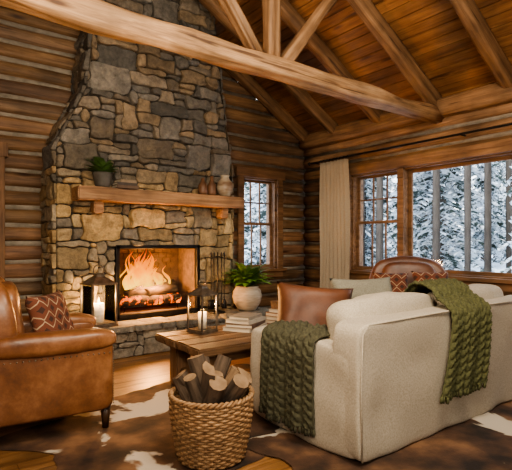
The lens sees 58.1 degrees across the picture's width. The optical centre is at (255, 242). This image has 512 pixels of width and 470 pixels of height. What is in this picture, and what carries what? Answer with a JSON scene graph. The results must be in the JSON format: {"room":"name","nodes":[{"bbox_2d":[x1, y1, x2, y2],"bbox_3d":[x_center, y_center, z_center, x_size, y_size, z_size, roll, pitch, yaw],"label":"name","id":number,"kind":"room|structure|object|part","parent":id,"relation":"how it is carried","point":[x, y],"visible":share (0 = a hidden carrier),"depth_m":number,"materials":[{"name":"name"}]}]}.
{"room":"cabin living room","nodes":[
{"label":"cabin living room","id":0,"kind":"room"},
{"bbox_2d":[0,351,292,469],"bbox_3d":[0.722,1.310,2.678,6.770,0.120,8.817,0,0,-37],"label":"floor","id":1,"kind":"structure","parent":0,"point":[134,373],"depth_m":3.93,"materials":[{"name":"brown wood"}]},
{"bbox_2d":[39,0,235,321],"bbox_3d":[-1.389,-1.250,5.871,2.436,5.000,0.662,0,0,-37],"label":"stone fireplace","id":2,"kind":"object","parent":1,"relation":"on","point":[159,116],"visible":0.72,"depth_m":5.57,"materials":[{"name":"grey stone"}]},
{"bbox_2d":[120,253,181,307],"bbox_3d":[-1.377,0.426,5.880,0.826,0.726,0.364,0,0,-37],"label":"fire","id":3,"kind":"object","parent":2,"relation":"in","point":[142,286],"visible":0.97,"depth_m":5.78,"materials":[{"name":"orange"}]},
{"bbox_2d":[71,186,243,218],"bbox_3d":[-1.091,-0.472,5.617,2.160,0.286,0.288,0,0,-37],"label":"mantel shelf","id":4,"kind":"object","parent":2,"relation":"attached to","point":[99,195],"visible":1,"depth_m":5.36,"materials":[{"name":"brown wood"}]},
{"bbox_2d":[85,156,117,186],"bbox_3d":[-1.727,-0.792,5.149,0.377,0.347,0.400,0,0,-22],"label":"potted plant","id":5,"kind":"object","parent":4,"relation":"on","point":[102,176],"visible":1,"depth_m":5.07,"materials":[{"name":"green plant"}]},
{"bbox_3d":[-1.711,-0.701,5.143,0.220,0.165,0.220,0,0,-37],"label":"pot","id":6,"kind":"part","parent":5,"relation":"part of","materials":[{"name":"grey ceramic"}]},
{"bbox_2d":[112,179,138,189],"bbox_3d":[-1.498,-0.667,5.288,0.260,0.096,0.184,0,0,-38],"label":"book stack","id":7,"kind":"object","parent":4,"relation":"on","point":[121,183],"visible":0.94,"depth_m":5.23,"materials":[{"name":"grey paper"}]},
{"bbox_2d":[112,182,137,185],"bbox_3d":[-1.504,-0.669,5.284,0.240,0.030,0.160,0,0,-39],"label":"book","id":8,"kind":"object","parent":7,"relation":"on","point":[115,183],"depth_m":5.22,"materials":[{"name":"grey paper"}]},
{"bbox_2d":[114,179,136,182],"bbox_3d":[-1.495,-0.700,5.284,0.205,0.030,0.157,0,0,-43],"label":"book","id":9,"kind":"object","parent":7,"relation":"on","point":[120,180],"depth_m":5.21,"materials":[{"name":"beige paper"}]},
{"bbox_2d":[112,184,138,189],"bbox_3d":[-1.502,-0.636,5.294,0.260,0.035,0.170,0,0,-38],"label":"book","id":10,"kind":"object","parent":7,"relation":"on","point":[123,186],"depth_m":5.24,"materials":[{"name":"brown paper"}]},
{"bbox_2d":[198,178,207,194],"bbox_3d":[-0.681,-0.726,5.904,0.124,0.215,0.124,0,0,-37],"label":"bottle","id":11,"kind":"object","parent":4,"relation":"on","point":[202,187],"visible":0.85,"depth_m":5.86,"materials":[{"name":"brown ceramic"}]},
{"bbox_2d":[207,176,215,194],"bbox_3d":[-0.575,-0.743,5.996,0.120,0.250,0.120,0,0,-37],"label":"bottle","id":12,"kind":"object","parent":4,"relation":"on","point":[211,185],"visible":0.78,"depth_m":5.95,"materials":[{"name":"brown ceramic"}]},
{"bbox_2d":[217,175,232,195],"bbox_3d":[-0.411,-0.755,6.094,0.220,0.275,0.220,0,0,-37],"label":"ceramic jug","id":13,"kind":"object","parent":4,"relation":"on","point":[224,185],"visible":0.94,"depth_m":6.02,"materials":[{"name":"ceramic"}]},
{"bbox_3d":[-1.192,0.458,5.692,1.110,0.865,0.065,0,0,-37],"label":"firebox frame","id":14,"kind":"part","parent":2,"relation":"part of","materials":[{"name":"black metal"}]},
{"bbox_2d":[0,364,286,469],"bbox_3d":[-0.354,1.245,3.419,1.625,0.003,2.540,0,0,39],"label":"cowhide rug","id":15,"kind":"object","parent":1,"relation":"on","point":[138,436],"visible":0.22,"depth_m":2.96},
{"bbox_2d":[0,277,116,427],"bbox_3d":[-1.535,0.719,3.228,0.964,1.033,0.963,0,0,-29],"label":"leather armchair","id":16,"kind":"object","parent":15,"relation":"on","point":[45,375],"visible":0.96,"depth_m":2.88,"materials":[{"name":"brown leather"}]},
{"bbox_2d":[25,290,73,331],"bbox_3d":[-1.508,0.560,3.393,0.215,0.382,0.440,0,0,6],"label":"pillow","id":17,"kind":"object","parent":16,"relation":"on","point":[49,312],"visible":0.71,"depth_m":3.28,"materials":[{"name":"fabric"}]},
{"bbox_3d":[-1.331,0.859,2.929,0.808,0.490,0.172,0,0,-29],"label":"arm","id":18,"kind":"part","parent":16,"relation":"part of","materials":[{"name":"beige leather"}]},
{"bbox_3d":[-1.679,0.859,3.561,0.809,0.490,0.172,0,0,-29],"label":"arm","id":19,"kind":"part","parent":16,"relation":"part of","materials":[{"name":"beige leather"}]},
{"bbox_2d":[168,354,254,469],"bbox_3d":[-0.259,0.941,2.694,0.502,0.598,0.502,0,0,-9],"label":"woven basket","id":20,"kind":"object","parent":15,"relation":"on","point":[204,402],"visible":1,"depth_m":2.52,"materials":[{"name":"wicker"}]},
{"bbox_2d":[155,320,268,383],"bbox_3d":[-0.073,1.022,4.195,1.480,0.449,0.801,0,0,-37],"label":"coffee table","id":21,"kind":"object","parent":15,"relation":"on","point":[182,344],"visible":0.34,"depth_m":3.82,"materials":[{"name":"brown wood"}]},
{"bbox_3d":[-0.670,1.051,4.074,0.140,0.386,0.143,0,0,-37],"label":"leg","id":22,"kind":"part","parent":21,"relation":"part of","materials":[{"name":"brown wood"}]},
{"bbox_2d":[186,278,217,334],"bbox_3d":[-0.482,0.554,4.140,0.200,0.486,0.200,0,0,39],"label":"candle lantern","id":23,"kind":"object","parent":21,"relation":"on","point":[201,291],"visible":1,"depth_m":4.11,"materials":[{"name":"metal"}]},
{"bbox_2d":[198,311,206,328],"bbox_3d":[-0.482,0.693,4.140,0.076,0.150,0.076,0,0,39],"label":"candle","id":24,"kind":"object","parent":23,"relation":"on","point":[204,312],"depth_m":4.11,"materials":[{"name":"wax"}]},
{"bbox_3d":[-0.364,1.052,3.666,0.140,0.384,0.142,0,0,-37],"label":"leg","id":25,"kind":"part","parent":21,"relation":"part of","materials":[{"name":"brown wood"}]},
{"bbox_2d":[222,312,266,332],"bbox_3d":[-0.100,0.733,4.300,0.303,0.128,0.397,0,0,22],"label":"book stack","id":26,"kind":"object","parent":21,"relation":"on","point":[243,322],"visible":0.95,"depth_m":4.18,"materials":[{"name":"beige paper"}]},
{"bbox_2d":[229,312,261,320],"bbox_3d":[-0.098,0.683,4.309,0.210,0.028,0.280,0,0,25],"label":"book","id":27,"kind":"object","parent":26,"relation":"on","point":[242,316],"depth_m":4.23,"materials":[{"name":"beige paper"}]},
{"bbox_2d":[225,316,265,324],"bbox_3d":[-0.095,0.714,4.304,0.250,0.032,0.330,0,0,28],"label":"book","id":28,"kind":"object","parent":26,"relation":"on","point":[255,320],"depth_m":4.19,"materials":[{"name":"beige paper"}]},
{"bbox_2d":[226,320,264,328],"bbox_3d":[-0.093,0.747,4.299,0.269,0.032,0.366,0,0,22],"label":"book","id":29,"kind":"object","parent":26,"relation":"on","point":[230,324],"depth_m":4.16,"materials":[{"name":"beige paper"}]},
{"bbox_2d":[265,308,277,323],"bbox_3d":[0.241,0.726,4.644,0.215,0.142,0.269,0,0,36],"label":"book stack","id":30,"kind":"object","parent":21,"relation":"on","point":[271,315],"visible":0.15,"depth_m":4.56,"materials":[{"name":"beige paper"}]},
{"bbox_2d":[265,311,277,316],"bbox_3d":[0.239,0.709,4.642,0.180,0.035,0.240,0,0,42],"label":"book","id":31,"kind":"object","parent":30,"relation":"on","point":[270,313],"depth_m":4.56,"materials":[{"name":"beige paper"}]},
{"bbox_2d":[266,316,276,320],"bbox_3d":[0.241,0.744,4.644,0.190,0.035,0.250,0,0,30],"label":"book","id":32,"kind":"object","parent":30,"relation":"on","point":[268,318],"depth_m":4.56,"materials":[{"name":"beige paper"}]},
{"bbox_2d":[269,308,277,312],"bbox_3d":[0.257,0.673,4.638,0.178,0.035,0.226,0,0,36],"label":"book","id":33,"kind":"object","parent":30,"relation":"on","point":[270,310],"depth_m":4.57,"materials":[{"name":"beige paper"}]},
{"bbox_2d":[271,300,277,308],"bbox_3d":[0.246,0.604,4.636,0.128,0.103,0.168,0,0,36],"label":"trinket box","id":34,"kind":"object","parent":30,"relation":"on","point":[274,304],"visible":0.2,"depth_m":4.58,"materials":[{"name":"brown wood"}]},
{"bbox_2d":[102,306,268,358],"bbox_3d":[-1.013,1.075,5.509,2.960,0.350,0.409,0,0,-37],"label":"stone hearth","id":35,"kind":"object","parent":1,"relation":"on","point":[136,337],"visible":0.28,"depth_m":5.20,"materials":[{"name":"grey stone"}]},
{"bbox_2d":[79,264,117,327],"bbox_3d":[-1.709,0.564,5.007,0.300,0.668,0.300,0,0,45],"label":"candle lantern","id":36,"kind":"object","parent":35,"relation":"on","point":[108,310],"visible":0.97,"depth_m":4.98,"materials":[{"name":"metal"}]},
{"bbox_3d":[-1.709,0.655,5.007,0.261,0.397,0.261,0,0,45],"label":"glass","id":37,"kind":"part","parent":36,"relation":"part of","materials":[{"name":"clear glass"}]},
{"bbox_2d":[94,303,103,322],"bbox_3d":[-1.709,0.756,5.007,0.114,0.205,0.114,0,0,45],"label":"candle","id":38,"kind":"object","parent":36,"relation":"on","point":[98,307],"depth_m":4.96,"materials":[{"name":"wax"}]},
{"bbox_2d":[208,251,226,313],"bbox_3d":[-0.498,0.503,5.954,0.221,0.790,0.208,0,0,6],"label":"fireplace tool set","id":39,"kind":"object","parent":35,"relation":"on","point":[211,303],"visible":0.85,"depth_m":5.91,"materials":[{"name":"black metal"}]},
{"bbox_2d":[218,261,273,310],"bbox_3d":[-0.122,0.567,6.178,0.710,0.661,0.711,0,0,8],"label":"potted fern","id":40,"kind":"object","parent":35,"relation":"on","point":[247,296],"visible":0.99,"depth_m":6.06,"materials":[{"name":"ceramic"}]},
{"bbox_2d":[232,285,261,310],"bbox_3d":[-0.119,0.736,6.188,0.400,0.325,0.400,0,0,-37],"label":"pot","id":41,"kind":"object","parent":40,"relation":"attached to","point":[248,298],"depth_m":6.04,"materials":[{"name":"ceramic"}]},
{"bbox_2d":[247,401,511,469],"bbox_3d":[1.282,1.240,2.898,2.539,0.003,1.396,0,0,-25],"label":"cowhide rug","id":42,"kind":"object","parent":1,"relation":"on","point":[483,441],"visible":0.61,"depth_m":2.74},
{"bbox_2d":[250,284,511,462],"bbox_3d":[1.194,0.790,3.650,2.376,0.917,1.065,0,0,-37],"label":"slipcovered sofa","id":43,"kind":"object","parent":1,"relation":"on","point":[380,370],"visible":0.78,"depth_m":2.80,"materials":[{"name":"beige fabric"}]},
{"bbox_2d":[258,320,329,437],"bbox_3d":[0.302,0.848,3.066,0.402,0.658,0.551,0,0,-37],"label":"knit throw blanket","id":44,"kind":"object","parent":43,"relation":"on","point":[287,348],"visible":0.95,"depth_m":2.94,"materials":[{"name":"green fabric"}]},
{"bbox_3d":[0.337,0.921,3.023,0.251,0.654,1.019,0,0,-37],"label":"arm","id":45,"kind":"part","parent":43,"relation":"part of","materials":[{"name":"beige fabric"}]},
{"bbox_2d":[277,281,352,325],"bbox_3d":[0.422,0.535,3.373,0.619,0.506,0.297,0,0,0],"label":"throw pillow","id":46,"kind":"object","parent":43,"relation":"on","point":[295,302],"visible":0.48,"depth_m":3.31,"materials":[{"name":"orange leather"}]},
{"bbox_2d":[329,277,391,298],"bbox_3d":[0.882,0.490,3.687,0.566,0.420,0.264,0,0,-15],"label":"throw pillow","id":47,"kind":"object","parent":43,"relation":"on","point":[364,286],"visible":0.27,"depth_m":3.67,"materials":[{"name":"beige fabric"}]},
{"bbox_2d":[326,291,433,339],"bbox_3d":[0.882,0.561,3.122,0.983,0.453,0.308,0,-5,-37],"label":"cushion","id":48,"kind":"object","parent":43,"relation":"on","point":[382,303],"depth_m":2.90,"materials":[{"name":"beige fabric"}]},
{"bbox_3d":[1.444,0.845,3.320,2.367,0.804,0.237,0,0,-37],"label":"frame","id":49,"kind":"part","parent":43,"relation":"part of","materials":[{"name":"beige fabric"}]},
{"bbox_2d":[404,278,492,404],"bbox_3d":[1.332,0.653,3.375,0.801,0.762,0.600,0,0,-37],"label":"knit throw blanket","id":50,"kind":"object","parent":43,"relation":"on","point":[468,362],"visible":0.82,"depth_m":3.16,"materials":[{"name":"green fabric"}]},
{"bbox_2d":[427,284,503,305],"bbox_3d":[1.690,0.564,3.724,0.991,0.458,0.312,0,-5,-37],"label":"cushion","id":51,"kind":"object","parent":43,"relation":"on","point":[486,291],"depth_m":3.70,"materials":[{"name":"beige fabric"}]},
{"bbox_2d":[369,256,445,286],"bbox_3d":[1.747,0.701,5.235,0.991,1.095,0.994,0,0,13],"label":"leather armchair","id":52,"kind":"object","parent":1,"relation":"on","point":[397,264],"visible":0.06,"depth_m":5.39,"materials":[{"name":"brown leather"}]},
{"bbox_2d":[373,272,407,291],"bbox_3d":[1.473,0.490,5.031,0.383,0.338,0.195,0,0,13],"label":"pillow","id":53,"kind":"object","parent":52,"relation":"on","point":[398,281],"visible":0.34,"depth_m":4.99,"materials":[{"name":"fabric"}]},
{"bbox_2d":[382,261,435,286],"bbox_3d":[1.786,0.511,5.406,0.619,0.587,0.173,0,-7,13],"label":"cushion","id":54,"kind":"object","parent":52,"relation":"on","point":[387,266],"depth_m":5.37,"materials":[{"name":"brown fabric"}]},
{"bbox_2d":[411,271,447,281],"bbox_3d":[1.849,0.450,4.863,0.382,0.295,0.193,0,0,5],"label":"pillow","id":55,"kind":"object","parent":52,"relation":"on","point":[417,276],"visible":0.26,"depth_m":4.85,"materials":[{"name":"red fabric"}]},
{"bbox_2d":[0,6,304,315],"bbox_3d":[-1.808,-1.226,6.047,6.570,5.008,0.278,0,0,-37],"label":"wall","id":56,"kind":"structure","parent":0,"point":[37,55],"depth_m":5.39,"materials":[{"name":"brown wood"}]},
{"bbox_2d":[0,142,7,279],"bbox_3d":[-3.234,0.070,4.765,1.190,2.360,0.075,0,0,-37],"label":"door frame","id":57,"kind":"structure","parent":56,"relation":"attached to","point":[3,145],"depth_m":5.07,"materials":[{"name":"brown wood"}]},
{"bbox_2d":[235,166,286,277],"bbox_3d":[0.021,-0.306,7.375,0.970,1.712,0.330,0,0,-37],"label":"window","id":58,"kind":"structure","parent":56,"relation":"attached to","point":[273,180],"depth_m":7.49,"materials":[{"name":"brown wood"}]},
{"bbox_2d":[215,0,511,133],"bbox_3d":[0.757,-2.699,2.631,7.330,2.219,8.700,0,0,-37],"label":"ceiling","id":59,"kind":"structure","parent":0,"point":[433,33],"depth_m":5.47,"materials":[{"name":"brown wood"}]},
{"bbox_2d":[0,0,443,123],"bbox_3d":[-0.241,-2.409,3.960,6.370,1.826,0.238,0,0,-37],"label":"roof truss","id":60,"kind":"object","parent":59,"relation":"attached to","point":[96,17],"visible":0.98,"depth_m":4.00,"materials":[{"name":"brown wood"}]},
{"bbox_3d":[0.135,-2.501,4.245,0.165,1.642,0.170,0,0,-37],"label":"king post","id":61,"kind":"part","parent":60,"relation":"part of","materials":[{"name":"brown wood"}]},
{"bbox_2d":[223,68,308,140],"bbox_3d":[0.133,-2.273,7.254,2.118,1.341,0.166,0,0,-37],"label":"rafter","id":62,"kind":"object","parent":59,"relation":"attached to","point":[247,81],"visible":0.71,"depth_m":7.26,"materials":[{"name":"brown wood"}]},
{"bbox_2d":[198,0,337,133],"bbox_3d":[0.027,-2.640,6.334,3.385,2.070,0.167,0,0,-37],"label":"rafter","id":63,"kind":"object","parent":59,"relation":"attached to","point":[303,97],"visible":0.51,"depth_m":6.73,"materials":[{"name":"brown wood"}]},
{"bbox_2d":[281,0,382,122],"bbox_3d":[0.539,-2.647,5.655,3.384,2.073,0.173,0,0,-37],"label":"rafter","id":64,"kind":"object","parent":59,"relation":"attached to","point":[290,16],"visible":0.52,"depth_m":5.80,"materials":[{"name":"brown wood"}]},
{"bbox_2d":[347,0,441,105],"bbox_3d":[1.077,-2.644,4.946,3.382,2.067,0.171,0,0,-37],"label":"rafter","id":65,"kind":"object","parent":59,"relation":"attached to","point":[366,10],"visible":0.88,"depth_m":5.29,"materials":[{"name":"brown wood"}]},
{"bbox_2d":[449,0,511,88],"bbox_3d":[1.619,-2.644,4.219,3.383,2.060,0.170,0,0,-37],"label":"rafter","id":66,"kind":"object","parent":59,"relation":"attached to","point":[472,19],"visible":0.95,"depth_m":4.71,"materials":[{"name":"brown wood"}]},
{"bbox_2d":[303,102,511,295],"bbox_3d":[3.399,-0.294,4.616,0.275,3.144,8.300,0,0,-37],"label":"wall","id":67,"kind":"structure","parent":0,"point":[500,114],"depth_m":6.45,"materials":[{"name":"brown wood"}]},
{"bbox_2d":[299,82,511,149],"bbox_3d":[3.320,-1.699,4.556,0.290,0.270,8.300,0,0,-37],"label":"beam","id":68,"kind":"structure","parent":67,"relation":"attached to","point":[490,95],"depth_m":6.17,"materials":[{"name":"brown wood"}]},
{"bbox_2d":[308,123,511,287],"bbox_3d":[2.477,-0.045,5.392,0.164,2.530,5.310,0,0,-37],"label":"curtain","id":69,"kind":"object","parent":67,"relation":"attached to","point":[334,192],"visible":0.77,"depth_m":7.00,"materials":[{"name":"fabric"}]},
{"bbox_3d":[1.188,-0.015,7.032,0.072,2.470,0.628,0,0,-37],"label":"panel","id":70,"kind":"part","parent":69,"relation":"part of","materials":[{"name":"fabric"}]},
{"bbox_3d":[2.478,-1.276,5.393,0.160,0.067,5.310,0,0,-37],"label":"rod","id":71,"kind":"part","parent":69,"relation":"part of","materials":[{"name":"brown wood"}]},
{"bbox_2d":[349,138,511,292],"bbox_3d":[2.786,-0.306,5.375,0.330,1.712,4.530,0,0,-37],"label":"frame","id":72,"kind":"object","parent":67,"relation":"attached to","point":[404,168],"visible":0.79,"depth_m":6.30,"materials":[{"name":"brown wood"}]},
{"label":"outside","id":73,"kind":"structure","parent":0,"visible":0},
{"bbox_2d":[255,252,505,271],"bbox_3d":[6.987,1.077,24.004,100.000,1.873,110.000,0,0,-37],"label":"ground","id":74,"kind":"structure","parent":73,"point":[495,265],"depth_m":28.78,"materials":[{"name":"white snow"}]},
{"bbox_2d":[244,160,511,272],"bbox_3d":[11.020,-5.061,25.891,34.950,16.368,46.804,0,0,-37],"label":"forest","id":75,"kind":"object","parent":74,"relation":"on","point":[437,237],"visible":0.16,"depth_m":13.50,"materials":[{"name":"white wood"}]}
]}

